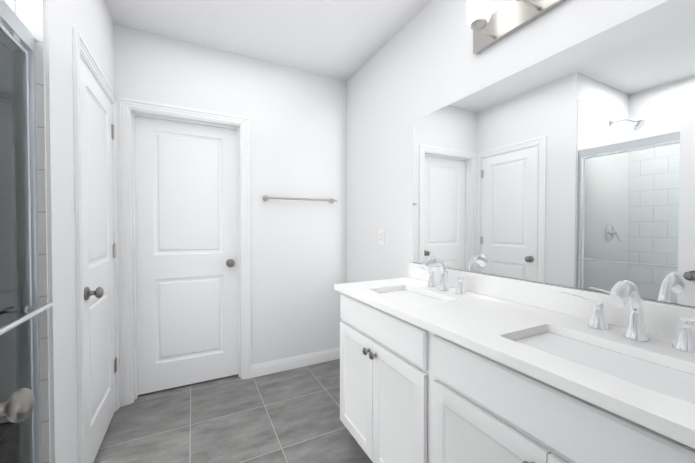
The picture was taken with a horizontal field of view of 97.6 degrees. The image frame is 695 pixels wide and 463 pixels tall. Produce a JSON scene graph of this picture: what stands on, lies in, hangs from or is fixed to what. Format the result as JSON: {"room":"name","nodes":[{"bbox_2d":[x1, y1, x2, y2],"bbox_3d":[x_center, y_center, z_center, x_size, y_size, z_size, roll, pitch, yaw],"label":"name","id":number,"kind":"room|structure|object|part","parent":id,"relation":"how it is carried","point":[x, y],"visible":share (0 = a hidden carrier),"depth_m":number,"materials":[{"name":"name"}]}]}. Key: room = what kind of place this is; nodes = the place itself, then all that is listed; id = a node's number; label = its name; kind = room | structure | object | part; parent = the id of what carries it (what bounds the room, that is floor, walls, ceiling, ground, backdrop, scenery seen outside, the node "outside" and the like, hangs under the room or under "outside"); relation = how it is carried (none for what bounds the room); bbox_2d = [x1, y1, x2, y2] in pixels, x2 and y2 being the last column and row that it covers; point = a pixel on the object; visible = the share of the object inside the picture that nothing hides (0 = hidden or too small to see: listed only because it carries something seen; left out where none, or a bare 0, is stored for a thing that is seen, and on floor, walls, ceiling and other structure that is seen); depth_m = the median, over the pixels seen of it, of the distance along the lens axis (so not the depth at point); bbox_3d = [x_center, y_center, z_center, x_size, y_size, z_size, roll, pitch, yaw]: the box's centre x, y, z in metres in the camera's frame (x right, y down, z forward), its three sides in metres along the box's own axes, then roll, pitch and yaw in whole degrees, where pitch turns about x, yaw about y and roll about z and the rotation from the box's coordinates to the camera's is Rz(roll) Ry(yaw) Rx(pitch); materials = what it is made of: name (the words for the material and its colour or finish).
{"room":"bathroom","nodes":[
{"label":"bathroom","id":0,"kind":"room"},
{"bbox_2d":[44,0,64,462],"bbox_3d":[-1.616,-0.082,0.923,1.106,2.610,0.100,0,1,-27],"label":"wall","id":1,"kind":"structure","parent":0,"point":[54,211],"depth_m":1.16,"materials":[{"name":"white paint"}]},
{"bbox_2d":[0,0,52,462],"bbox_3d":[-0.791,0.220,0.446,0.098,1.819,1.489,0,1,-27],"label":"shower door frame","id":2,"kind":"object","parent":1,"relation":"attached to","point":[21,309],"visible":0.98,"depth_m":1.02,"materials":[{"name":"silver metal"}]},
{"bbox_2d":[4,0,50,462],"bbox_3d":[-1.541,0.037,0.902,0.970,2.372,0.008,0,1,-27],"label":"shower wall tile","id":3,"kind":"structure","parent":1,"relation":"attached to","point":[29,14],"depth_m":1.11,"materials":[{"name":"white tile"}]},
{"bbox_2d":[58,0,113,462],"bbox_3d":[-1.416,-0.092,1.621,0.116,2.610,0.964,0,1,-27],"label":"wall","id":4,"kind":"structure","parent":0,"point":[91,21],"depth_m":1.31,"materials":[{"name":"white paint"}]},
{"bbox_2d":[72,27,119,462],"bbox_3d":[-1.391,0.151,1.724,0.019,2.121,0.808,0,1,-27],"label":"door frame","id":5,"kind":"structure","parent":4,"relation":"attached to","point":[80,47],"depth_m":1.38,"materials":[{"name":"white paint"}]},
{"bbox_2d":[80,57,116,462],"bbox_3d":[-1.420,0.184,1.721,0.173,2.030,0.670,0,1,-27],"label":"closet door","id":6,"kind":"structure","parent":4,"relation":"in","point":[99,245],"depth_m":1.68,"materials":[{"name":"white paint"}]},
{"bbox_2d":[114,24,346,364],"bbox_3d":[-0.822,-0.106,2.529,2.006,2.610,0.116,0,1,-27],"label":"wall","id":7,"kind":"structure","parent":0,"point":[298,140],"depth_m":2.59,"materials":[{"name":"white paint"}]},
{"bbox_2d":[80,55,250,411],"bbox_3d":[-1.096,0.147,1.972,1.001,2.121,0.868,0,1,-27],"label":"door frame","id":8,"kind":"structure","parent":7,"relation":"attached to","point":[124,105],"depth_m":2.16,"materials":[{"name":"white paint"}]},
{"bbox_2d":[135,116,237,394],"bbox_3d":[-1.227,0.174,2.372,0.713,2.030,0.173,0,1,-27],"label":"back door","id":9,"kind":"structure","parent":7,"relation":"in","point":[186,248],"depth_m":2.34,"materials":[{"name":"white paint"}]},
{"bbox_2d":[251,347,339,377],"bbox_3d":[-0.399,1.145,2.691,0.890,0.103,0.014,0,1,-27],"label":"baseboard","id":10,"kind":"structure","parent":7,"relation":"attached to","point":[274,366],"depth_m":2.65,"materials":[{"name":"white paint"}]},
{"bbox_2d":[262,195,337,203],"bbox_3d":[-0.399,-0.278,2.635,0.664,0.052,0.073,0,1,-27],"label":"towel bar","id":11,"kind":"object","parent":7,"relation":"attached to","point":[267,198],"visible":1,"depth_m":2.60,"materials":[{"name":"silver metal"}]},
{"bbox_2d":[93,359,372,462],"bbox_3d":[-0.503,1.255,0.824,3.050,0.060,5.150,0,1,-27],"label":"floor","id":12,"kind":"structure","parent":0,"point":[290,416],"depth_m":1.90,"materials":[{"name":"tile"}]},
{"bbox_2d":[334,262,694,462],"bbox_3d":[0.533,0.718,1.195,0.576,1.002,1.616,0,1,-27],"label":"bathroom vanity","id":13,"kind":"object","parent":12,"relation":"on","point":[676,384],"depth_m":0.97,"materials":[{"name":"white paint"}]},
{"bbox_3d":[0.127,0.438,1.447,0.019,0.144,0.720,0,1,-27],"label":"bathroom vanity drawer","id":14,"kind":"part","parent":13,"relation":"part of","materials":[{"name":"white wood"}]},
{"bbox_2d":[419,256,476,293],"bbox_3d":[0.469,0.221,1.606,0.183,0.182,0.429,0,1,-27],"label":"faucet","id":15,"kind":"object","parent":13,"relation":"on","point":[429,264],"visible":1,"depth_m":1.60,"materials":[{"name":"silver metal"}]},
{"bbox_3d":[0.539,0.351,1.193,0.562,0.267,1.616,0,1,-27],"label":"bathroom vanity top","id":16,"kind":"part","parent":13,"relation":"part of","materials":[{"name":"white stone"}]},
{"bbox_3d":[0.489,0.448,0.736,0.019,0.144,0.795,0,1,-27],"label":"bathroom vanity drawer","id":17,"kind":"part","parent":13,"relation":"part of","materials":[{"name":"white wood"}]},
{"bbox_2d":[559,280,694,352],"bbox_3d":[0.830,0.232,0.898,0.183,0.182,0.429,0,1,-27],"label":"faucet","id":18,"kind":"object","parent":13,"relation":"on","point":[622,292],"visible":1,"depth_m":0.90,"materials":[{"name":"silver metal"}]},
{"bbox_2d":[104,0,431,80],"bbox_3d":[-0.503,-1.415,0.783,3.050,0.060,5.150,0,1,-27],"label":"ceiling","id":19,"kind":"structure","parent":0,"point":[345,40],"depth_m":2.07,"materials":[{"name":"white paint"}]},
{"bbox_2d":[347,0,694,307],"bbox_3d":[0.999,-0.083,1.035,0.116,2.610,4.200,0,1,-27],"label":"wall","id":20,"kind":"structure","parent":0,"point":[424,61],"depth_m":2.05,"materials":[{"name":"white paint"}]},
{"bbox_2d":[379,229,383,243],"bbox_3d":[0.262,0.042,2.345,0.008,0.114,0.070,0,1,-27],"label":"outlet","id":21,"kind":"object","parent":20,"relation":"attached to","point":[381,236],"visible":1,"depth_m":2.34,"materials":[{"name":"white plastic"}]},
{"bbox_2d":[467,0,565,54],"bbox_3d":[0.730,-0.999,1.221,0.180,0.200,0.660,0,1,-27],"label":"sconce","id":22,"kind":"object","parent":20,"relation":"attached to","point":[487,28],"visible":1,"depth_m":1.36,"materials":[{"name":"silver metal"}]},
{"bbox_2d":[412,0,694,306],"bbox_3d":[0.790,-0.249,1.306,0.005,0.921,1.576,0,1,-27],"label":"mirror","id":23,"kind":"object","parent":20,"relation":"attached to","point":[573,166],"visible":1,"depth_m":1.14,"materials":[{"name":"silver mirror"}]},
{"bbox_3d":[-0.094,-0.066,-0.116,2.876,2.610,0.120,0,1,-27],"label":"wall","id":24,"kind":"structure","parent":0,"visible":0},
{"bbox_2d":[0,388,34,422],"bbox_3d":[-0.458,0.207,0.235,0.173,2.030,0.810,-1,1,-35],"label":"door knob","id":25,"kind":"object","parent":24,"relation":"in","point":[17,406],"depth_m":0.53,"materials":[{"name":"silver metal"}]}
]}

